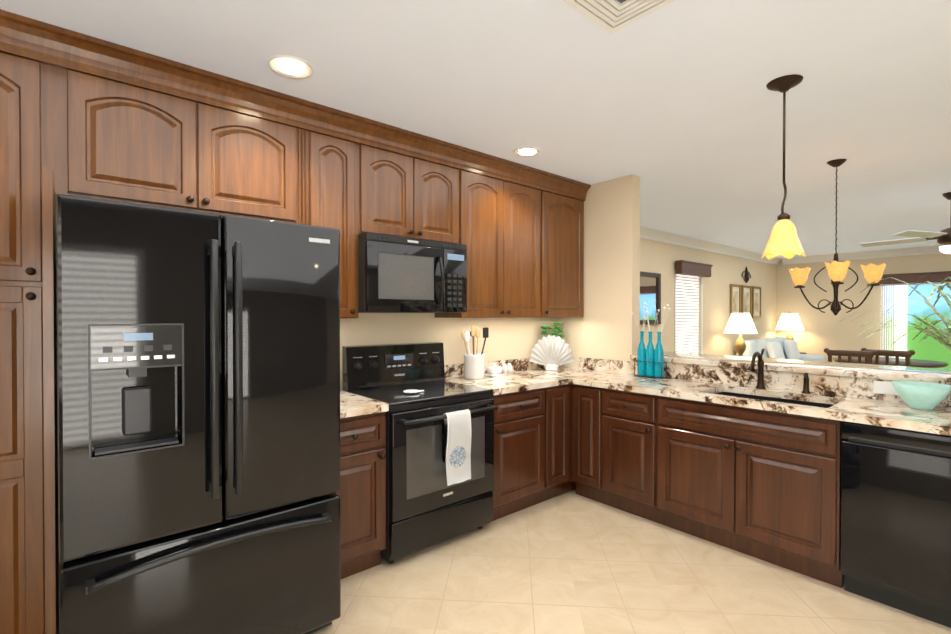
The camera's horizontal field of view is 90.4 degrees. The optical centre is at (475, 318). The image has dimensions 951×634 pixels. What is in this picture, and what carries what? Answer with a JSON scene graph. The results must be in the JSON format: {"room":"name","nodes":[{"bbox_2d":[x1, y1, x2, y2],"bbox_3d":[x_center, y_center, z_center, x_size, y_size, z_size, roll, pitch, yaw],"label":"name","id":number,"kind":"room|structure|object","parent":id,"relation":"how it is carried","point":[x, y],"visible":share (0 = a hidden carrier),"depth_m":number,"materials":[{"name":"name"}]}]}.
{"room":"kitchen","nodes":[
{"label":"kitchen","id":0,"kind":"room"},
{"bbox_2d":[340,313,557,391],"bbox_3d":[-1.250,0.095,2.848,5.510,2.565,0.120,0,1,-41],"label":"wall","id":1,"kind":"structure","parent":0,"point":[512,338],"depth_m":3.67,"materials":[{"name":"paint"}]},
{"bbox_2d":[48,25,299,223],"bbox_3d":[-1.464,-0.850,2.372,1.020,0.664,0.308,0,1,-41],"label":"upper cabinet","id":2,"kind":"object","parent":1,"relation":"attached to","point":[86,115],"depth_m":2.19,"materials":[{"name":"brown wood"}]},
{"bbox_2d":[300,101,363,317],"bbox_3d":[-0.935,-0.594,2.827,0.372,1.184,0.308,0,1,-41],"label":"upper cabinet","id":3,"kind":"object","parent":1,"relation":"attached to","point":[331,141],"depth_m":2.74,"materials":[{"name":"brown wood"}]},
{"bbox_2d":[364,118,463,243],"bbox_3d":[-0.501,-0.852,3.196,0.770,0.674,0.308,0,1,-41],"label":"upper cabinet","id":4,"kind":"object","parent":1,"relation":"attached to","point":[414,184],"depth_m":3.06,"materials":[{"name":"brown wood"}]},
{"bbox_2d":[358,232,466,312],"bbox_3d":[-0.456,-0.276,3.148,0.762,0.471,0.442,0,1,-41],"label":"microwave","id":5,"kind":"object","parent":4,"relation":"attached to","point":[398,274],"visible":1,"depth_m":2.96,"materials":[{"name":"black metal"}]},
{"bbox_2d":[435,149,543,317],"bbox_3d":[0.119,-0.602,3.728,0.861,1.184,0.308,0,1,-41],"label":"upper cabinet","id":6,"kind":"object","parent":1,"relation":"attached to","point":[504,200],"depth_m":3.60,"materials":[{"name":"brown wood"}]},
{"bbox_2d":[544,173,587,316],"bbox_3d":[0.669,-0.605,4.198,0.587,1.184,0.308,0,1,-41],"label":"upper cabinet","id":7,"kind":"object","parent":1,"relation":"attached to","point":[564,199],"depth_m":4.07,"materials":[{"name":"brown wood"}]},
{"bbox_2d":[0,0,950,257],"bbox_3d":[3.311,-1.242,3.381,13.150,0.100,6.240,0,1,-41],"label":"ceiling","id":8,"kind":"structure","parent":0,"point":[676,106],"depth_m":2.40,"materials":[{"name":"paint"}]},
{"bbox_2d":[267,55,313,78],"bbox_3d":[-0.866,-1.177,2.218,0.204,0.010,0.204,0,1,-41],"label":"recessed light","id":9,"kind":"object","parent":8,"relation":"in","point":[290,67],"visible":1,"depth_m":2.21,"materials":[{"name":"white glass"}]},
{"bbox_2d":[513,146,541,156],"bbox_3d":[0.368,-1.187,3.366,0.204,0.010,0.204,0,1,-41],"label":"recessed light","id":10,"kind":"object","parent":8,"relation":"in","point":[528,151],"visible":0.96,"depth_m":3.36,"materials":[{"name":"white glass"}]},
{"bbox_2d":[563,0,674,33],"bbox_3d":[0.539,-1.171,1.715,0.310,0.013,0.310,0,1,-41],"label":"ceiling vent","id":11,"kind":"object","parent":8,"relation":"in","point":[611,16],"visible":1,"depth_m":1.78,"materials":[{"name":"grey metal"}]},
{"bbox_2d":[762,74,805,259],"bbox_3d":[1.545,-0.745,2.366,0.194,0.876,0.170,0,1,-41],"label":"pendant light","id":12,"kind":"object","parent":8,"relation":"hanging from","point":[784,241],"visible":1,"depth_m":2.34,"materials":[{"name":"glass"}]},
{"bbox_2d":[788,159,885,315],"bbox_3d":[2.687,-0.608,3.585,0.600,1.169,0.584,0,1,-41],"label":"chandelier","id":13,"kind":"object","parent":8,"relation":"hanging from","point":[837,271],"visible":1,"depth_m":3.56,"materials":[{"name":"metal"}]},
{"bbox_2d":[860,192,950,253],"bbox_3d":[4.543,-0.911,4.547,1.361,0.579,1.339,0,1,-41],"label":"ceiling fan","id":14,"kind":"object","parent":8,"relation":"hanging from","point":[943,238],"visible":1,"depth_m":4.50,"materials":[{"name":"metal"}]},
{"bbox_2d":[558,174,639,360],"bbox_3d":[0.896,0.082,4.485,0.120,2.565,1.380,0,1,-41],"label":"wall","id":15,"kind":"structure","parent":0,"point":[605,326],"depth_m":4.08,"materials":[{"name":"paint"}]},
{"bbox_2d":[312,489,950,633],"bbox_3d":[3.311,1.423,3.403,13.150,0.100,6.240,0,1,-41],"label":"floor","id":16,"kind":"structure","parent":0,"point":[571,562],"depth_m":2.41,"materials":[{"name":"tile"}]},
{"bbox_2d":[0,9,55,633],"bbox_3d":[-2.022,0.104,1.903,0.448,2.564,0.308,0,1,-41],"label":"tall cabinet","id":17,"kind":"object","parent":16,"relation":"on","point":[27,315],"depth_m":1.88,"materials":[{"name":"brown wood"}]},
{"bbox_2d":[56,194,340,633],"bbox_3d":[-1.204,0.491,2.071,0.925,1.785,0.964,0,1,-41],"label":"fridge","id":18,"kind":"object","parent":16,"relation":"on","point":[198,375],"visible":1,"depth_m":1.69,"materials":[{"name":"black metal"}]},
{"bbox_2d":[336,412,385,578],"bbox_3d":[-0.835,0.942,2.695,0.403,0.874,0.620,0,1,-41],"label":"base cabinet","id":19,"kind":"object","parent":16,"relation":"on","point":[362,493],"depth_m":2.50,"materials":[{"name":"brown wood"}]},
{"bbox_2d":[340,390,388,417],"bbox_3d":[-0.838,0.434,2.694,0.404,0.140,0.648,0,1,-41],"label":"countertop","id":20,"kind":"structure","parent":19,"relation":"on","point":[351,405],"depth_m":2.56,"materials":[{"name":"stone"}]},
{"bbox_2d":[342,342,497,563],"bbox_3d":[-0.334,0.776,3.014,0.764,1.200,0.706,0,1,-41],"label":"range","id":21,"kind":"object","parent":16,"relation":"on","point":[439,458],"visible":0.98,"depth_m":2.81,"materials":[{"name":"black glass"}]},
{"bbox_2d":[442,409,470,485],"bbox_3d":[-0.106,0.751,2.778,0.180,0.414,0.052,0,1,-41],"label":"towel","id":22,"kind":"object","parent":21,"relation":"hanging from","point":[456,426],"depth_m":2.76,"materials":[{"name":"white fabric"}]},
{"bbox_2d":[490,387,547,520],"bbox_3d":[0.109,0.935,3.503,0.533,0.874,0.620,0,1,-41],"label":"base cabinet","id":23,"kind":"object","parent":16,"relation":"on","point":[532,447],"depth_m":3.28,"materials":[{"name":"brown wood"}]},
{"bbox_2d":[444,358,571,394],"bbox_3d":[0.208,0.426,3.589,0.802,0.140,0.648,0,1,-41],"label":"countertop","id":24,"kind":"structure","parent":23,"relation":"on","point":[526,375],"depth_m":3.62,"materials":[{"name":"stone"}]},
{"bbox_2d":[461,326,488,378],"bbox_3d":[-0.016,0.255,3.626,0.219,0.401,0.184,0,1,-41],"label":"utensil crock","id":25,"kind":"object","parent":24,"relation":"on","point":[474,365],"visible":1,"depth_m":3.56,"materials":[{"name":"white ceramic"}]},
{"bbox_2d":[485,364,503,376],"bbox_3d":[0.152,0.407,3.766,0.130,0.094,0.090,0,1,-41],"label":"butter dish","id":26,"kind":"object","parent":24,"relation":"on","point":[494,370],"visible":1,"depth_m":3.73,"materials":[{"name":"white ceramic"}]},
{"bbox_2d":[502,363,506,373],"bbox_3d":[0.238,0.410,3.873,0.044,0.087,0.043,0,1,-41],"label":"shaker","id":27,"kind":"object","parent":24,"relation":"on","point":[504,368],"visible":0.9,"depth_m":3.86,"materials":[{"name":"white ceramic"}]},
{"bbox_2d":[507,363,511,373],"bbox_3d":[0.280,0.410,3.908,0.044,0.087,0.043,0,1,-41],"label":"shaker","id":28,"kind":"object","parent":24,"relation":"on","point":[509,368],"visible":1,"depth_m":3.89,"materials":[{"name":"white ceramic"}]},
{"bbox_2d":[548,384,571,499],"bbox_3d":[0.413,0.933,3.763,0.267,0.874,0.620,0,1,-41],"label":"base cabinet","id":29,"kind":"object","parent":16,"relation":"on","point":[559,397],"depth_m":3.55,"materials":[{"name":"brown wood"}]},
{"bbox_2d":[571,384,598,501],"bbox_3d":[1.052,0.933,3.736,0.620,0.874,0.288,0,1,-41],"label":"base cabinet","id":30,"kind":"object","parent":16,"relation":"on","point":[584,399],"depth_m":3.54,"materials":[{"name":"brown wood"}]},
{"bbox_2d":[599,388,702,526],"bbox_3d":[1.288,0.936,3.460,0.620,0.874,0.438,0,1,-41],"label":"base cabinet","id":31,"kind":"object","parent":16,"relation":"on","point":[651,446],"depth_m":3.14,"materials":[{"name":"brown wood"}]},
{"bbox_2d":[528,357,950,435],"bbox_3d":[1.508,0.422,3.181,0.644,0.155,2.958,0,1,-41],"label":"countertop","id":32,"kind":"structure","parent":31,"relation":"on","point":[855,400],"depth_m":2.93,"materials":[{"name":"stone"}]},
{"bbox_2d":[529,335,573,370],"bbox_3d":[0.663,0.295,4.119,0.308,0.312,0.256,0,1,-41],"label":"decor","id":33,"kind":"object","parent":32,"relation":"on","point":[550,353],"visible":1,"depth_m":4.10,"materials":[{"name":"white ceramic"}]},
{"bbox_2d":[541,322,565,337],"bbox_3d":[0.709,0.240,4.314,0.293,0.420,0.162,0,1,-41],"label":"plant","id":34,"kind":"object","parent":33,"relation":"in","point":[558,329],"visible":0.44,"depth_m":4.30,"materials":[{"name":"green plant"}]},
{"bbox_2d":[632,300,669,378],"bbox_3d":[1.363,0.155,3.714,0.128,0.599,0.297,0,1,-41],"label":"bottles","id":35,"kind":"object","parent":32,"relation":"on","point":[650,361],"visible":1,"depth_m":3.67,"materials":[{"name":"glass"}]},
{"bbox_2d":[751,349,765,388],"bbox_3d":[1.848,0.330,3.091,0.201,0.261,0.060,0,1,-41],"label":"faucet","id":36,"kind":"object","parent":32,"relation":"on","point":[760,378],"visible":1,"depth_m":3.11,"materials":[{"name":"brown metal"}]},
{"bbox_2d":[715,392,833,407],"bbox_3d":[1.769,0.602,2.854,0.424,0.196,0.704,0,1,-41],"label":"sink","id":37,"kind":"object","parent":32,"relation":"in","point":[799,402],"depth_m":2.99,"materials":[{"name":"metal"}]},
{"bbox_2d":[802,373,810,393],"bbox_3d":[2.042,0.398,2.922,0.071,0.127,0.047,0,1,-41],"label":"soap dispenser","id":38,"kind":"object","parent":32,"relation":"on","point":[806,379],"visible":0.92,"depth_m":2.92,"materials":[{"name":"brown metal"}]},
{"bbox_2d":[873,381,898,395],"bbox_3d":[2.332,0.393,2.676,0.008,0.072,0.120,0,1,-41],"label":"outlet","id":39,"kind":"object","parent":32,"relation":"attached to","point":[883,387],"visible":0.65,"depth_m":2.68,"materials":[{"name":"white plastic"}]},
{"bbox_2d":[837,274,950,351],"bbox_3d":[2.482,0.115,2.317,1.216,0.704,1.182,0,1,-41],"label":"spider plant","id":40,"kind":"object","parent":32,"relation":"on","point":[943,339],"visible":1,"depth_m":2.45,"materials":[{"name":"green plant"}]},
{"bbox_2d":[891,381,950,409],"bbox_3d":[2.324,0.403,2.465,0.236,0.125,0.236,0,1,-41],"label":"glass bowl","id":41,"kind":"object","parent":32,"relation":"on","point":[922,395],"visible":1,"depth_m":2.42,"materials":[{"name":"teal glass"}]},
{"bbox_2d":[736,337,824,360],"bbox_3d":[5.510,0.841,8.483,1.700,0.980,0.950,0,1,-41],"label":"sofa","id":42,"kind":"object","parent":16,"relation":"on","point":[781,347],"visible":0.27,"depth_m":8.25,"materials":[{"name":"white fabric"}]},
{"bbox_2d":[824,348,876,363],"bbox_3d":[4.893,0.865,6.146,0.537,0.970,0.475,0,1,44],"label":"dining chair","id":43,"kind":"object","parent":16,"relation":"on","point":[852,353],"visible":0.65,"depth_m":5.98,"materials":[{"name":"brown wood"}]},
{"bbox_2d":[861,348,914,366],"bbox_3d":[5.425,0.865,6.155,0.475,0.970,0.537,0,1,-36],"label":"dining chair","id":44,"kind":"object","parent":16,"relation":"on","point":[907,355],"visible":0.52,"depth_m":5.97,"materials":[{"name":"brown wood"}]},
{"bbox_2d":[832,357,947,367],"bbox_3d":[5.874,0.970,6.750,1.240,0.750,1.240,0,1,-41],"label":"dining table","id":45,"kind":"object","parent":16,"relation":"on","point":[923,363],"visible":0.42,"depth_m":6.49,"materials":[{"name":"brown wood"}]},
{"bbox_2d":[840,421,950,627],"bbox_3d":[2.236,0.948,2.322,0.585,0.868,0.596,0,1,-41],"label":"dishwasher","id":46,"kind":"object","parent":16,"relation":"on","point":[895,533],"visible":0.94,"depth_m":2.20,"materials":[{"name":"black metal"}]},
{"bbox_3d":[4.334,1.007,7.735,0.600,0.660,0.600,0,1,-41],"label":"side table","id":47,"kind":"object","parent":16,"relation":"on","visible":0},
{"bbox_2d":[724,311,757,355],"bbox_3d":[4.334,0.271,7.729,0.490,0.810,0.490,0,1,-41],"label":"table lamp","id":48,"kind":"object","parent":47,"relation":"on","point":[740,323],"visible":0.83,"depth_m":7.60,"materials":[{"name":"white fabric"}]},
{"bbox_3d":[6.257,0.994,9.380,0.520,0.660,0.520,0,1,-41],"label":"side table","id":49,"kind":"object","parent":16,"relation":"on","visible":0},
{"bbox_2d":[775,311,803,339],"bbox_3d":[6.244,0.258,9.389,0.490,0.810,0.490,0,1,-41],"label":"table lamp","id":50,"kind":"object","parent":49,"relation":"on","point":[789,321],"visible":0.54,"depth_m":9.26,"materials":[{"name":"white fabric"}]},
{"bbox_2d":[640,238,776,355],"bbox_3d":[3.425,0.057,7.476,7.609,2.565,0.120,0,1,-41],"label":"wall","id":51,"kind":"structure","parent":0,"point":[661,258],"depth_m":7.85,"materials":[{"name":"paint"}]},
{"bbox_2d":[640,271,660,324],"bbox_3d":[2.336,-0.277,6.438,0.690,0.710,0.035,0,1,-41],"label":"mirror","id":52,"kind":"object","parent":51,"relation":"attached to","point":[650,288],"visible":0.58,"depth_m":6.51,"materials":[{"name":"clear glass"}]},
{"bbox_2d":[674,270,702,353],"bbox_3d":[3.278,-0.049,7.284,0.920,1.360,0.080,0,1,-41],"label":"window","id":53,"kind":"structure","parent":51,"relation":"in","point":[686,303],"depth_m":7.32,"materials":[{"name":"white plastic"}]},
{"bbox_2d":[675,260,712,276],"bbox_3d":[3.342,-0.756,7.204,1.010,0.195,0.113,0,1,-41],"label":"valance","id":54,"kind":"object","parent":53,"relation":"attached to","point":[689,268],"visible":1,"depth_m":7.09,"materials":[{"name":"brown wood"}]},
{"bbox_2d":[640,226,781,264],"bbox_3d":[3.455,-1.159,7.341,7.485,0.128,0.110,0,1,-41],"label":"crown molding","id":55,"kind":"structure","parent":51,"relation":"attached to","point":[667,237],"depth_m":7.41,"materials":[{"name":"beige paint"}]},
{"bbox_2d":[730,284,740,315],"bbox_3d":[4.618,-0.308,8.393,0.420,0.600,0.030,0,1,-41],"label":"picture","id":56,"kind":"object","parent":51,"relation":"attached to","point":[735,298],"visible":0.71,"depth_m":8.39,"materials":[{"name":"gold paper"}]},
{"bbox_2d":[742,266,750,282],"bbox_3d":[4.996,-0.816,8.716,0.415,0.330,0.090,0,1,-41],"label":"artwork","id":57,"kind":"object","parent":51,"relation":"attached to","point":[746,276],"visible":0.94,"depth_m":8.69,"materials":[{"name":"metal"}]},
{"bbox_2d":[741,285,751,317],"bbox_3d":[4.998,-0.311,8.717,0.420,0.600,0.030,0,1,-41],"label":"picture","id":58,"kind":"object","parent":51,"relation":"attached to","point":[746,299],"visible":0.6,"depth_m":8.72,"materials":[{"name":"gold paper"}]},
{"bbox_2d":[752,286,760,317],"bbox_3d":[5.378,-0.314,9.042,0.420,0.600,0.030,0,1,-41],"label":"picture","id":59,"kind":"object","parent":51,"relation":"attached to","point":[756,302],"visible":0.96,"depth_m":9.04,"materials":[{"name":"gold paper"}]},
{"bbox_2d":[777,253,950,361],"bbox_3d":[8.240,0.056,7.607,0.120,2.565,5.939,0,1,-41],"label":"wall","id":60,"kind":"structure","parent":0,"point":[819,333],"depth_m":9.01,"materials":[{"name":"paint"}]},
{"bbox_2d":[782,245,941,264],"bbox_3d":[8.193,-1.160,7.481,0.100,0.128,5.820,0,1,-41],"label":"crown molding","id":61,"kind":"structure","parent":60,"relation":"attached to","point":[926,250],"depth_m":8.65,"materials":[{"name":"beige paint"}]},
{"bbox_2d":[876,271,950,283],"bbox_3d":[7.909,-0.701,7.759,0.173,0.165,2.160,0,1,-41],"label":"valance","id":62,"kind":"object","parent":60,"relation":"attached to","point":[930,277],"depth_m":8.09,"materials":[{"name":"brown wood"}]},
{"bbox_2d":[882,282,950,368],"bbox_3d":[8.020,0.336,7.843,0.050,2.000,1.980,0,1,-41],"label":"sliding window","id":63,"kind":"structure","parent":60,"relation":"in","point":[930,348],"depth_m":8.19,"materials":[{"name":"clear glass"}]},
{"bbox_2d":[880,282,947,357],"bbox_3d":[7.936,0.347,7.803,0.070,1.920,1.930,0,1,-41],"label":"window blinds","id":64,"kind":"object","parent":63,"relation":"attached to","point":[884,319],"visible":0.67,"depth_m":8.38,"materials":[{"name":"white plastic"}]},
{"bbox_3d":[2.183,0.862,2.986,0.120,1.029,2.579,0,1,-41],"label":"wall","id":65,"kind":"structure","parent":0,"visible":0},
{"bbox_2d":[630,352,950,384],"bbox_3d":[2.330,0.325,3.107,0.575,0.040,2.578,0,1,-41],"label":"bar","id":66,"kind":"object","parent":65,"relation":"on","point":[892,373],"visible":0.88,"depth_m":3.03,"materials":[{"name":"stone"}]}
]}

